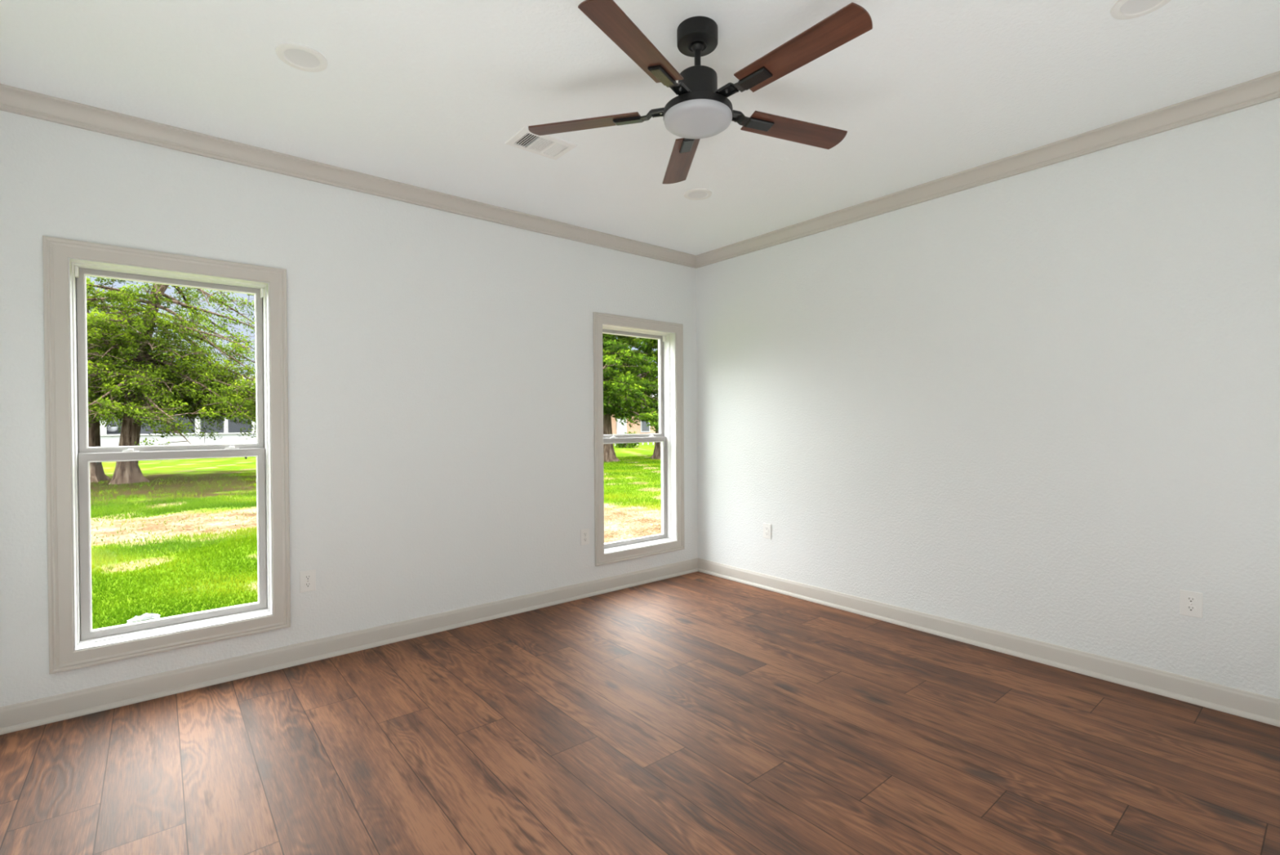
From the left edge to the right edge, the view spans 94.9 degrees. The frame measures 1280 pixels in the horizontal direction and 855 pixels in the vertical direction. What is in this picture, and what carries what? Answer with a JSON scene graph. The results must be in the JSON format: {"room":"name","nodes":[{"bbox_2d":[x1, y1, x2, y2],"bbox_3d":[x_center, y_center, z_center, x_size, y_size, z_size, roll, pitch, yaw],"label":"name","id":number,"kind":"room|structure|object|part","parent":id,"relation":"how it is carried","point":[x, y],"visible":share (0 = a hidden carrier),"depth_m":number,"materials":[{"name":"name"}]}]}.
{"room":"empty bedroom","nodes":[
{"label":"empty bedroom","id":0,"kind":"room"},
{"bbox_2d":[0,110,697,706],"bbox_3d":[-1.202,0.085,3.881,4.630,3.090,0.180,-1,1,-39],"label":"wall","id":1,"kind":"structure","parent":0,"point":[440,363],"depth_m":3.44,"materials":[{"name":"white paint"}]},
{"bbox_2d":[42,235,290,674],"bbox_3d":[-2.315,0.119,2.950,0.926,1.930,0.198,-1,1,-39],"label":"window","id":2,"kind":"structure","parent":1,"relation":"in","point":[73,644],"depth_m":2.81,"materials":[{"name":"grey paint"}]},
{"bbox_2d":[126,613,159,622],"bbox_3d":[-2.502,0.954,2.962,0.130,0.026,0.053,-1,1,-39],"label":"scrap","id":3,"kind":"object","parent":2,"relation":"on","point":[146,615],"visible":1,"depth_m":2.95,"materials":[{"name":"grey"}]},
{"bbox_3d":[-2.364,-0.309,3.003,0.740,0.891,0.032,-1,1,-39],"label":"sash","id":4,"kind":"part","parent":2,"relation":"part of","materials":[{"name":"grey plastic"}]},
{"bbox_3d":[-2.335,0.553,2.982,0.740,0.872,0.032,-1,1,-39],"label":"sash","id":5,"kind":"part","parent":2,"relation":"part of","materials":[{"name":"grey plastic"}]},
{"bbox_2d":[299,568,315,592],"bbox_3d":[-1.833,0.847,3.241,0.078,0.117,0.008,-1,1,-39],"label":"outlet","id":6,"kind":"object","parent":1,"relation":"attached to","point":[307,578],"visible":1,"depth_m":3.24,"materials":[{"name":"white plastic"}]},
{"bbox_2d":[304,582,311,587],"bbox_3d":[-1.832,0.868,3.241,0.034,0.027,0.004,-1,1,-39],"label":"receptacle","id":7,"kind":"object","parent":6,"relation":"attached to","point":[307,584],"depth_m":3.24,"materials":[{"name":"grey plastic"}]},
{"bbox_2d":[304,574,311,580],"bbox_3d":[-1.832,0.827,3.240,0.034,0.027,0.004,-1,1,-39],"label":"receptacle","id":8,"kind":"object","parent":6,"relation":"attached to","point":[307,577],"depth_m":3.24,"materials":[{"name":"grey plastic"}]},
{"bbox_2d":[0,83,696,268],"bbox_3d":[-1.133,-1.417,3.773,4.270,0.086,0.070,-1,1,-39],"label":"trim","id":9,"kind":"structure","parent":1,"relation":"attached to","point":[13,100],"depth_m":3.15,"materials":[{"name":"grey paint"}]},
{"bbox_2d":[0,557,697,734],"bbox_3d":[-1.127,1.226,3.810,4.270,0.109,0.030,-1,1,-39],"label":"baseboard","id":10,"kind":"structure","parent":1,"relation":"attached to","point":[49,709],"depth_m":3.18,"materials":[{"name":"grey paint"}]},
{"bbox_2d":[580,528,589,545],"bbox_3d":[-0.413,0.822,4.411,0.078,0.117,0.008,-1,1,-39],"label":"outlet","id":11,"kind":"object","parent":1,"relation":"attached to","point":[584,533],"visible":1,"depth_m":4.41,"materials":[{"name":"white plastic"}]},
{"bbox_2d":[592,311,684,566],"bbox_3d":[-0.043,0.085,4.822,0.926,1.930,0.198,-1,1,-39],"label":"window","id":12,"kind":"structure","parent":1,"relation":"in","point":[669,335],"depth_m":4.98,"materials":[{"name":"white"}]},
{"bbox_3d":[-0.092,-0.343,4.875,0.740,0.891,0.032,-1,1,-39],"label":"sash","id":13,"kind":"part","parent":12,"relation":"part of","materials":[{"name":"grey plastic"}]},
{"bbox_3d":[-0.063,0.519,4.854,0.740,0.872,0.032,-1,1,-39],"label":"sash","id":14,"kind":"part","parent":12,"relation":"part of","materials":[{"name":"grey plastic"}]},
{"bbox_2d":[0,571,1279,854],"bbox_3d":[0.225,1.343,2.170,4.270,0.120,4.280,-1,1,-39],"label":"floor","id":15,"kind":"structure","parent":0,"point":[697,713],"depth_m":2.32,"materials":[{"name":"brown wood"}]},
{"bbox_2d":[0,0,1279,255],"bbox_3d":[0.205,-1.556,2.147,4.630,0.200,4.640,-1,1,-39],"label":"ceiling","id":16,"kind":"structure","parent":0,"point":[426,94],"depth_m":2.48,"materials":[{"name":"white paint"}]},
{"bbox_2d":[275,42,327,71],"bbox_3d":[-1.321,-1.443,2.296,0.177,0.008,0.177,-1,1,-39],"label":"recessed light","id":17,"kind":"object","parent":16,"relation":"in","point":[299,56],"visible":1,"depth_m":2.29,"materials":[{"name":"white plastic"}]},
{"bbox_2d":[504,126,577,159],"bbox_3d":[-0.508,-1.454,3.021,0.304,0.010,0.212,-1,1,-39],"label":"ceiling vent","id":18,"kind":"object","parent":16,"relation":"in","point":[545,145],"visible":1,"depth_m":3.01,"materials":[{"name":"white metal"}]},
{"bbox_2d":[684,188,711,199],"bbox_3d":[0.363,-1.466,3.697,0.177,0.008,0.177,-1,1,-39],"label":"recessed light","id":19,"kind":"object","parent":16,"relation":"in","point":[694,193],"visible":1,"depth_m":3.69,"materials":[{"name":"white plastic"}]},
{"bbox_2d":[528,0,872,183],"bbox_3d":[0.246,-1.283,2.118,1.267,0.346,1.221,-1,1,-39],"label":"ceiling fan","id":20,"kind":"object","parent":16,"relation":"hanging from","point":[700,110],"visible":1,"depth_m":2.08,"materials":[{"name":"brown wood"}]},
{"bbox_3d":[-0.213,-1.165,2.258,0.446,0.027,0.112,0,0,14],"label":"blade","id":21,"kind":"part","parent":20,"relation":"part of","materials":[{"name":"brown wood"}]},
{"bbox_3d":[-0.017,-1.163,1.783,0.112,0.027,0.446,0,1,32],"label":"blade","id":22,"kind":"part","parent":20,"relation":"part of","materials":[{"name":"brown wood"}]},
{"bbox_3d":[0.178,-1.171,2.592,0.112,0.027,0.446,0,0,-4],"label":"blade","id":23,"kind":"part","parent":20,"relation":"part of","materials":[{"name":"brown wood"}]},
{"bbox_2d":[663,98,732,138],"bbox_3d":[0.212,-1.124,2.156,0.250,0.027,0.250,-1,1,-39],"label":"diffuser","id":24,"kind":"object","parent":20,"relation":"attached to","point":[689,118],"depth_m":2.11,"materials":[{"name":"white glass"}]},
{"bbox_3d":[0.617,-1.172,2.323,0.446,0.027,0.112,-1,0,-22],"label":"blade","id":25,"kind":"part","parent":20,"relation":"part of","materials":[{"name":"brown wood"}]},
{"bbox_3d":[0.496,-1.167,1.823,0.112,0.027,0.446,-1,1,-40],"label":"blade","id":26,"kind":"part","parent":20,"relation":"part of","materials":[{"name":"brown wood"}]},
{"bbox_2d":[1110,0,1170,19],"bbox_3d":[1.729,-1.462,2.017,0.177,0.008,0.177,-1,1,-39],"label":"recessed light","id":27,"kind":"object","parent":16,"relation":"in","point":[1122,9],"visible":1,"depth_m":2.05,"materials":[{"name":"white plastic"}]},
{"bbox_2d":[696,97,1279,698],"bbox_3d":[1.991,0.065,3.506,0.180,3.090,4.460,-1,1,-39],"label":"wall","id":28,"kind":"structure","parent":0,"point":[1042,404],"depth_m":3.17,"materials":[{"name":"white paint"}]},
{"bbox_2d":[763,522,771,538],"bbox_3d":[0.991,0.808,4.583,0.008,0.117,0.078,-1,1,-39],"label":"outlet","id":29,"kind":"object","parent":28,"relation":"attached to","point":[766,526],"visible":1,"depth_m":4.58,"materials":[{"name":"white plastic"}]},
{"bbox_2d":[696,71,1279,267],"bbox_3d":[1.826,-1.435,3.484,0.070,0.086,4.280,-1,1,-39],"label":"trim","id":30,"kind":"structure","parent":28,"relation":"attached to","point":[1265,88],"depth_m":3.13,"materials":[{"name":"grey paint"}]},
{"bbox_2d":[697,557,1279,726],"bbox_3d":[1.861,1.207,3.517,0.030,0.109,4.280,-1,1,-39],"label":"baseboard","id":31,"kind":"structure","parent":28,"relation":"attached to","point":[1242,703],"depth_m":3.17,"materials":[{"name":"grey paint"}]},
{"bbox_2d":[1179,589,1202,618],"bbox_3d":[2.538,0.813,2.706,0.008,0.117,0.078,-1,1,-39],"label":"outlet","id":32,"kind":"object","parent":28,"relation":"attached to","point":[1190,602],"visible":1,"depth_m":2.70,"materials":[{"name":"white plastic"}]},
{"bbox_2d":[1186,604,1195,612],"bbox_3d":[2.538,0.833,2.705,0.004,0.027,0.034,-1,1,-39],"label":"receptacle","id":33,"kind":"object","parent":32,"relation":"attached to","point":[1189,608],"depth_m":2.70,"materials":[{"name":"grey plastic"}]},
{"bbox_2d":[1186,595,1195,603],"bbox_3d":[2.537,0.792,2.705,0.004,0.027,0.034,-1,1,-39],"label":"receptacle","id":34,"kind":"object","parent":32,"relation":"attached to","point":[1189,599],"depth_m":2.70,"materials":[{"name":"grey plastic"}]},
{"label":"outside","id":35,"kind":"structure","parent":0,"visible":0},
{"bbox_2d":[89,441,661,629],"bbox_3d":[-38.843,1.269,76.539,210.000,0.001,159.800,-1,1,-39],"label":"ground","id":36,"kind":"structure","parent":35,"point":[633,526],"depth_m":10.41,"materials":[{"name":"plant"}]},
{"bbox_2d":[86,276,189,482],"bbox_3d":[-16.274,-2.137,16.902,5.309,7.560,6.210,-1,1,-34],"label":"cedar tree","id":37,"kind":"object","parent":36,"relation":"on","point":[96,472],"visible":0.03,"depth_m":17.11,"materials":[{"name":"green plant"}]},
{"bbox_2d":[85,275,256,484],"bbox_3d":[-14.243,-2.348,17.348,7.847,7.980,8.166,-1,1,-37],"label":"cedar tree","id":38,"kind":"object","parent":36,"relation":"on","point":[184,387],"visible":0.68,"depth_m":16.40,"materials":[{"name":"green plant"}]},
{"bbox_2d":[99,374,256,446],"bbox_3d":[-25.595,-0.778,32.902,24.000,4.600,9.000,-1,1,-39],"label":"house","id":39,"kind":"structure","parent":36,"relation":"on","point":[230,434],"depth_m":30.26,"materials":[{"name":"white"}]},
{"bbox_3d":[-25.520,-0.580,27.923,0.220,1.820,0.180,-1,1,-39],"label":"post","id":40,"kind":"part","parent":39,"relation":"part of","materials":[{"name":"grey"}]},
{"bbox_2d":[106,417,118,431],"bbox_3d":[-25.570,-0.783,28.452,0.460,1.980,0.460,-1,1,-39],"label":"hanging basket","id":41,"kind":"object","parent":39,"relation":"hanging from","point":[112,428],"visible":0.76,"depth_m":28.36,"materials":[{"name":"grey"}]},
{"bbox_2d":[106,426,118,431],"bbox_3d":[-25.564,0.087,28.459,0.460,0.240,0.460,-1,1,-39],"label":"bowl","id":42,"kind":"object","parent":41,"relation":"on","point":[113,428],"depth_m":28.34,"materials":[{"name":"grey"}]},
{"bbox_3d":[-22.750,-0.617,30.206,0.220,1.820,0.180,-1,1,-39],"label":"post","id":43,"kind":"part","parent":39,"relation":"part of","materials":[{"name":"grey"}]},
{"bbox_3d":[-21.831,-0.630,30.962,0.170,1.820,0.180,-1,1,-39],"label":"post","id":44,"kind":"part","parent":39,"relation":"part of","materials":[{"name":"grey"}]},
{"bbox_3d":[-20.867,-0.643,31.757,0.220,1.820,0.180,-1,1,-39],"label":"post","id":45,"kind":"part","parent":39,"relation":"part of","materials":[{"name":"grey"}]},
{"bbox_2d":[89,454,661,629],"bbox_3d":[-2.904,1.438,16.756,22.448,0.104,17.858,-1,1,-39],"label":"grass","id":46,"kind":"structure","parent":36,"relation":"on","point":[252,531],"depth_m":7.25,"materials":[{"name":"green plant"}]},
{"bbox_2d":[614,431,639,448],"bbox_3d":[-0.803,0.865,38.051,1.777,1.282,1.716,-1,1,-39],"label":"shrub","id":47,"kind":"object","parent":36,"relation":"on","point":[632,445],"visible":0.44,"depth_m":37.84,"materials":[{"name":"green plant"}]},
{"bbox_2d":[602,333,658,462],"bbox_3d":[-1.617,-2.698,24.095,6.238,8.360,6.166,0,0,5],"label":"tree","id":48,"kind":"object","parent":36,"relation":"on","point":[620,391],"visible":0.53,"depth_m":23.32,"materials":[{"name":"green plant"}]},
{"bbox_2d":[610,394,656,434],"bbox_3d":[-2.510,-1.087,51.273,15.000,4.600,8.200,-1,1,-39],"label":"brick house","id":49,"kind":"structure","parent":36,"relation":"on","point":[617,428],"depth_m":48.06,"materials":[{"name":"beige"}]},
{"bbox_3d":[-1.498,0.185,47.548,1.000,2.100,0.080,-1,1,-39],"label":"door","id":50,"kind":"part","parent":49,"relation":"part of","materials":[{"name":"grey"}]},
{"bbox_3d":[0.457,-0.241,49.100,0.820,1.100,0.020,-1,1,-39],"label":"pane","id":51,"kind":"part","parent":49,"relation":"part of","materials":[{"name":"grey glass"}]},
{"bbox_2d":[613,336,661,458],"bbox_3d":[0.801,-2.732,26.205,5.065,8.360,5.999,0,0,19],"label":"tree","id":52,"kind":"object","parent":36,"relation":"on","point":[651,344],"visible":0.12,"depth_m":25.62,"materials":[{"name":"green plant"}]}
]}

